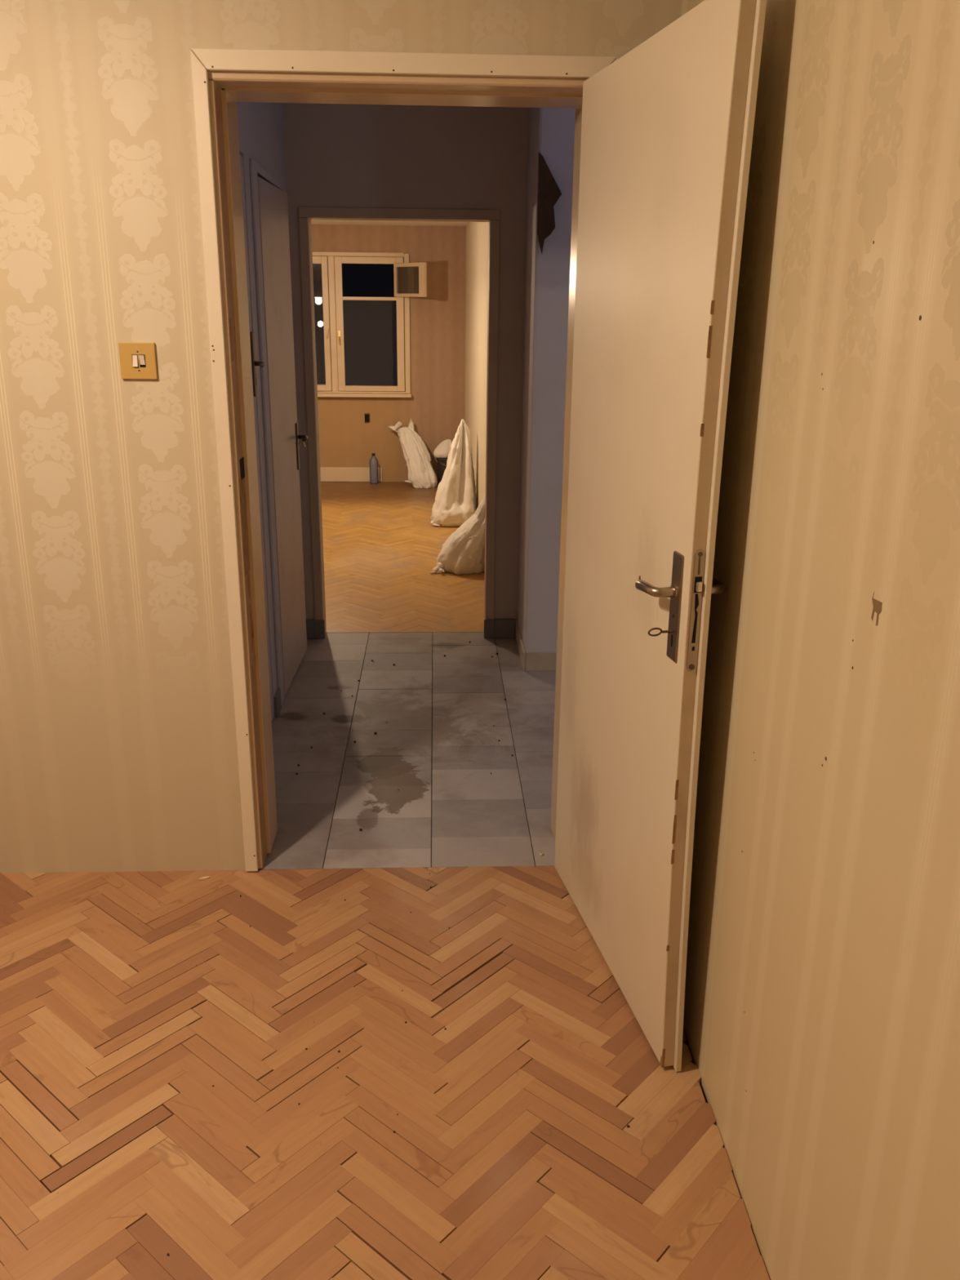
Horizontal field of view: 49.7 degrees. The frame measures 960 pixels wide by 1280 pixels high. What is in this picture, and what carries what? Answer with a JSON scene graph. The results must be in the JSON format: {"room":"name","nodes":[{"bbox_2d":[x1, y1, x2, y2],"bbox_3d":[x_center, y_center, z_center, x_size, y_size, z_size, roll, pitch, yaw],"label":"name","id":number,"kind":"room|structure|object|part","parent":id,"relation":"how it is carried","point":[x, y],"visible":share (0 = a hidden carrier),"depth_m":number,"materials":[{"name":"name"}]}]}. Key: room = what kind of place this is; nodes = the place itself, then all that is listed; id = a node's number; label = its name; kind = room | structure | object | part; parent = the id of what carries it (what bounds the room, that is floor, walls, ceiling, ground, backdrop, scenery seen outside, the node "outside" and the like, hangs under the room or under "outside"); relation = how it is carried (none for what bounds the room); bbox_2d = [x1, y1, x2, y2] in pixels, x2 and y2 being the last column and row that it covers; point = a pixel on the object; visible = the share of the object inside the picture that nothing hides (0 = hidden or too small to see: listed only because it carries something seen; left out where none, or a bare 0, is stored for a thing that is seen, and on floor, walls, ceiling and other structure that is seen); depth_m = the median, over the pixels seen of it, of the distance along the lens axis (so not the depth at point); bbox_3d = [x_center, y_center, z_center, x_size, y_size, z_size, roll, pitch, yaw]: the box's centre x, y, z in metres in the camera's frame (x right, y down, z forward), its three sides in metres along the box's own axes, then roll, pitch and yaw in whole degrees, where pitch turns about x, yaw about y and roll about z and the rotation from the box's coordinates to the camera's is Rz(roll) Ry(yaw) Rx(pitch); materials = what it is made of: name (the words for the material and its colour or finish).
{"room":"empty apartment room","nodes":[
{"label":"empty apartment room","id":0,"kind":"room"},
{"bbox_2d":[236,102,286,718],"bbox_3d":[-0.846,-0.950,3.679,0.120,2.600,1.932,0,18,-2],"label":"wall","id":1,"kind":"structure","parent":0,"point":[260,125],"depth_m":3.76,"materials":[{"name":"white paint"}]},
{"bbox_2d":[240,155,273,719],"bbox_3d":[-0.768,-0.529,3.357,0.079,1.980,0.738,0,18,-2],"label":"door","id":2,"kind":"structure","parent":1,"relation":"in","point":[254,363],"depth_m":3.60,"materials":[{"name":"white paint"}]},
{"bbox_3d":[-0.780,-0.951,3.579,0.008,0.215,0.042,0,18,-2],"label":"handle plate","id":3,"kind":"part","parent":2,"relation":"part of","materials":[{"name":"metal"}]},
{"bbox_3d":[-0.758,-0.948,3.566,0.038,0.018,0.046,0,18,-2],"label":"lever","id":4,"kind":"part","parent":2,"relation":"part of","materials":[{"name":"silver metal"}]},
{"bbox_2d":[249,158,284,704],"bbox_3d":[-0.802,-0.801,4.189,0.010,1.995,0.780,0,18,-2],"label":"door frame","id":5,"kind":"structure","parent":1,"relation":"attached to","point":[255,168],"depth_m":3.81,"materials":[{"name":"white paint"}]},
{"bbox_2d":[273,688,281,718],"bbox_3d":[-0.774,0.386,3.634,0.012,0.088,1.006,0,18,-2],"label":"baseboard","id":6,"kind":"structure","parent":1,"relation":"attached to","point":[277,704],"depth_m":4.03,"materials":[{"name":"grey tile"}]},
{"bbox_2d":[249,176,307,695],"bbox_3d":[-0.776,-0.790,4.214,0.082,1.945,0.600,0,18,-1],"label":"door","id":7,"kind":"structure","parent":1,"relation":"in","point":[273,201],"depth_m":4.16,"materials":[{"name":"paint"}]},
{"bbox_3d":[-0.787,-0.836,4.477,0.006,0.200,0.040,0,18,-1],"label":"handle plate","id":8,"kind":"part","parent":7,"relation":"part of","materials":[{"name":"metal"}]},
{"bbox_3d":[-0.761,-0.862,4.429,0.048,0.016,0.094,0,18,-1],"label":"lever","id":9,"kind":"part","parent":7,"relation":"part of","materials":[{"name":"metal"}]},
{"bbox_2d":[0,0,681,873],"bbox_3d":[-1.438,-0.608,2.628,3.755,2.613,0.228,0,18,-2],"label":"wall","id":10,"kind":"structure","parent":0,"point":[118,749],"depth_m":2.54,"materials":[{"name":"paper"}]},
{"bbox_2d":[118,342,157,378],"bbox_3d":[-0.827,-0.674,2.504,0.085,0.085,0.016,0,18,-2],"label":"light switch","id":11,"kind":"object","parent":10,"relation":"attached to","point":[137,360],"visible":1,"depth_m":2.50,"materials":[{"name":"yellow plastic"}]},
{"bbox_2d":[207,70,587,868],"bbox_3d":[-0.191,-0.351,2.768,0.886,2.030,0.229,0,18,-2],"label":"door frame","id":12,"kind":"structure","parent":10,"relation":"attached to","point":[226,88],"depth_m":2.57,"materials":[{"name":"paint"}]},
{"bbox_2d":[190,48,617,871],"bbox_3d":[-0.176,-0.332,2.644,0.956,2.069,0.018,0,18,-2],"label":"trim","id":13,"kind":"structure","parent":10,"relation":"attached to","point":[213,59],"depth_m":2.36,"materials":[{"name":"beige paint"}]},
{"bbox_2d":[554,0,767,1071],"bbox_3d":[0.310,-0.184,2.270,0.157,2.031,0.863,-3,18,-12],"label":"door","id":14,"kind":"structure","parent":10,"relation":"in","point":[667,126],"depth_m":2.08,"materials":[{"name":"beige paint"}]},
{"bbox_3d":[0.330,-0.098,1.951,0.052,0.026,0.098,-3,18,-12],"label":"lever","id":15,"kind":"part","parent":14,"relation":"part of","materials":[{"name":"silver metal"}]},
{"bbox_3d":[0.365,-0.061,1.932,0.008,0.207,0.049,-3,18,-12],"label":"handle plate","id":16,"kind":"part","parent":14,"relation":"part of","materials":[{"name":"silver metal"}]},
{"bbox_3d":[0.427,-0.106,1.980,0.060,0.022,0.110,-3,18,-12],"label":"lever","id":17,"kind":"part","parent":14,"relation":"part of","materials":[{"name":"silver metal"}]},
{"bbox_2d":[0,481,769,1279],"bbox_3d":[-0.790,0.229,4.451,5.200,0.120,10.320,0,18,-2],"label":"floor","id":18,"kind":"structure","parent":0,"point":[512,1153],"depth_m":2.30,"materials":[{"name":"brown wood"}]},
{"bbox_2d":[198,875,209,879],"bbox_3d":[-0.772,0.666,2.905,0.031,0.004,0.007,-5,19,-16],"label":"chip","id":19,"kind":"object","parent":18,"relation":"on","point":[207,877],"visible":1,"depth_m":2.90,"materials":[{"name":"brown wood"}]},
{"bbox_2d":[368,453,378,484],"bbox_3d":[-0.942,-1.521,9.200,0.079,0.268,0.079,0,18,-2],"label":"water bottle","id":20,"kind":"object","parent":18,"relation":"on","point":[373,455],"visible":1,"depth_m":9.22,"materials":[{"name":"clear plastic"}]},
{"bbox_2d":[117,641,630,1255],"bbox_3d":[-0.402,0.525,3.352,1.278,0.006,3.338,0,18,-2],"label":"crumbs","id":21,"kind":"object","parent":18,"relation":"on","point":[354,741],"visible":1,"depth_m":3.18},
{"bbox_2d":[387,418,437,488],"bbox_3d":[-0.572,-1.642,9.090,0.254,0.572,0.466,-14,23,-39],"label":"sack","id":22,"kind":"object","parent":18,"relation":"on","point":[421,473],"visible":1,"depth_m":9.04,"materials":[{"name":"white fabric"}]},
{"bbox_2d":[435,457,447,483],"bbox_3d":[-0.269,-1.491,9.166,0.238,0.246,0.234,0,18,-2],"label":"bucket","id":23,"kind":"object","parent":18,"relation":"on","point":[442,462],"visible":0.34,"depth_m":9.08,"materials":[{"name":"grey plastic"}]},
{"bbox_2d":[433,439,452,457],"bbox_3d":[-0.312,-1.677,9.085,0.191,0.154,0.150,0,18,-2],"label":"bundle","id":24,"kind":"object","parent":23,"relation":"on","point":[442,450],"visible":0.73,"depth_m":9.05,"materials":[{"name":"white fabric"}]},
{"bbox_2d":[430,418,476,527],"bbox_3d":[-0.190,-1.210,7.490,0.339,0.749,0.336,0,18,-2],"label":"sack","id":25,"kind":"object","parent":18,"relation":"on","point":[455,499],"visible":0.94,"depth_m":7.44,"materials":[{"name":"white fabric"}]},
{"bbox_2d":[429,493,485,574],"bbox_3d":[-0.092,-0.677,6.259,0.356,0.500,0.426,4,18,9],"label":"sack","id":26,"kind":"object","parent":18,"relation":"on","point":[463,553],"visible":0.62,"depth_m":6.15,"materials":[{"name":"white fabric"}]},
{"bbox_2d":[311,224,466,481],"bbox_3d":[-1.576,-2.511,9.103,3.145,2.200,0.280,0,18,-2],"label":"wall","id":27,"kind":"structure","parent":0,"point":[435,407],"depth_m":9.06,"materials":[{"name":"paper"}]},
{"bbox_2d":[320,467,382,481],"bbox_3d":[-1.940,-1.480,9.266,2.125,0.126,0.016,0,18,-2],"label":"baseboard","id":28,"kind":"structure","parent":27,"relation":"attached to","point":[327,474],"depth_m":9.29,"materials":[{"name":"paint"}]},
{"bbox_2d":[364,413,369,422],"bbox_3d":[-0.996,-1.959,9.156,0.048,0.080,0.008,0,18,-2],"label":"electrical outlet","id":29,"kind":"object","parent":27,"relation":"attached to","point":[366,415],"visible":1,"depth_m":9.15,"materials":[{"name":"black plastic"}]},
{"bbox_2d":[311,251,426,397],"bbox_3d":[-1.226,-2.649,8.755,1.556,1.188,0.425,0,18,-2],"label":"window","id":30,"kind":"structure","parent":27,"relation":"in","point":[410,279],"depth_m":8.85,"materials":[{"name":"paint"}]},
{"bbox_3d":[-1.589,-2.695,8.863,0.600,1.103,0.040,-1,18,-6],"label":"sash frame","id":31,"kind":"part","parent":30,"relation":"part of","materials":[{"name":"paint"}]},
{"bbox_3d":[-1.308,-2.600,8.879,0.022,0.131,0.052,-8,20,-24],"label":"handle","id":32,"kind":"part","parent":30,"relation":"part of","materials":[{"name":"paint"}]},
{"bbox_3d":[-1.206,-2.590,8.895,0.020,0.115,0.034,0,18,-2],"label":"handle","id":33,"kind":"part","parent":30,"relation":"part of","materials":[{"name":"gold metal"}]},
{"bbox_3d":[-1.309,-2.145,9.078,1.415,0.028,0.115,0,18,-2],"label":"sill","id":34,"kind":"part","parent":30,"relation":"part of","materials":[{"name":"paint"}]},
{"bbox_3d":[-0.942,-2.703,8.909,0.578,1.103,0.042,0,18,-2],"label":"sash","id":35,"kind":"part","parent":30,"relation":"part of","materials":[{"name":"paint"}]},
{"bbox_3d":[-0.597,-2.999,8.646,0.004,0.215,0.326,-14,23,-38],"label":"pane","id":36,"kind":"part","parent":30,"relation":"part of","materials":[{"name":"clear glass"}]},
{"bbox_3d":[-0.583,-2.995,8.630,0.028,0.267,0.421,-14,23,-38],"label":"vent frame","id":37,"kind":"part","parent":30,"relation":"part of","materials":[{"name":"paint"}]},
{"bbox_2d":[311,219,468,226],"bbox_3d":[-1.429,-2.824,6.513,3.220,0.100,4.460,0,18,-2],"label":"ceiling","id":38,"kind":"structure","parent":0,"point":[313,221],"depth_m":8.42,"materials":[{"name":"white paint"}]},
{"bbox_2d":[282,102,528,620],"bbox_3d":[-0.579,-1.266,4.657,4.750,2.600,0.100,0,18,-2],"label":"wall","id":39,"kind":"structure","parent":0,"point":[337,155],"depth_m":4.40,"materials":[{"name":"paint"}]},
{"bbox_2d":[297,207,499,632],"bbox_3d":[-0.355,-0.944,4.769,0.857,1.918,0.115,0,18,-2],"label":"door frame","id":40,"kind":"structure","parent":39,"relation":"attached to","point":[306,215],"depth_m":4.62,"materials":[{"name":"paint"}]},
{"bbox_2d":[306,618,556,671],"bbox_3d":[0.478,0.015,4.807,2.613,0.092,0.496,0,18,-2],"label":"baseboard","id":41,"kind":"structure","parent":39,"relation":"attached to","point":[496,628],"depth_m":4.96,"materials":[{"name":"grey tile"}]},
{"bbox_2d":[464,222,488,508],"bbox_3d":[0.063,-1.784,6.917,0.145,2.199,4.464,-1,18,-4],"label":"wall","id":42,"kind":"structure","parent":0,"point":[477,233],"depth_m":7.42,"materials":[{"name":"paper"}]},
{"bbox_2d":[517,107,575,652],"bbox_3d":[1.004,-1.180,4.446,1.605,2.600,0.486,0,18,-2],"label":"wall","id":43,"kind":"structure","parent":0,"point":[551,131],"depth_m":4.26,"materials":[{"name":"paint"}]},
{"bbox_2d":[537,151,561,254],"bbox_3d":[0.267,-1.671,3.972,0.103,0.368,0.009,10,20,27],"label":"flap","id":44,"kind":"object","parent":43,"relation":"attached to","point":[548,192],"visible":1,"depth_m":3.98,"materials":[{"name":"brown paper"}]},
{"bbox_2d":[680,0,959,1279],"bbox_3d":[0.584,-0.002,1.019,0.146,2.730,3.828,0,18,-2],"label":"wall","id":45,"kind":"structure","parent":0,"point":[821,1019],"depth_m":1.42,"materials":[{"name":"paper"}]},
{"label":"outside","id":46,"kind":"structure","parent":0,"visible":0},
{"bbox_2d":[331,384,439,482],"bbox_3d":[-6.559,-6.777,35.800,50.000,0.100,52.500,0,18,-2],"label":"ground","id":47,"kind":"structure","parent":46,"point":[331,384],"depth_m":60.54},
{"bbox_2d":[317,320,324,383],"bbox_3d":[-6.260,-10.614,41.142,0.209,3.900,0.220,0,18,-2],"label":"street lamp","id":48,"kind":"object","parent":47,"relation":"on","point":[320,323],"visible":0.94,"depth_m":40.84,"materials":[{"name":"white"}]},
{"bbox_3d":[-6.241,-12.364,40.573,0.209,0.220,0.220,0,18,-2],"label":"globe","id":49,"kind":"part","parent":48,"relation":"part of","materials":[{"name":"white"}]}
]}

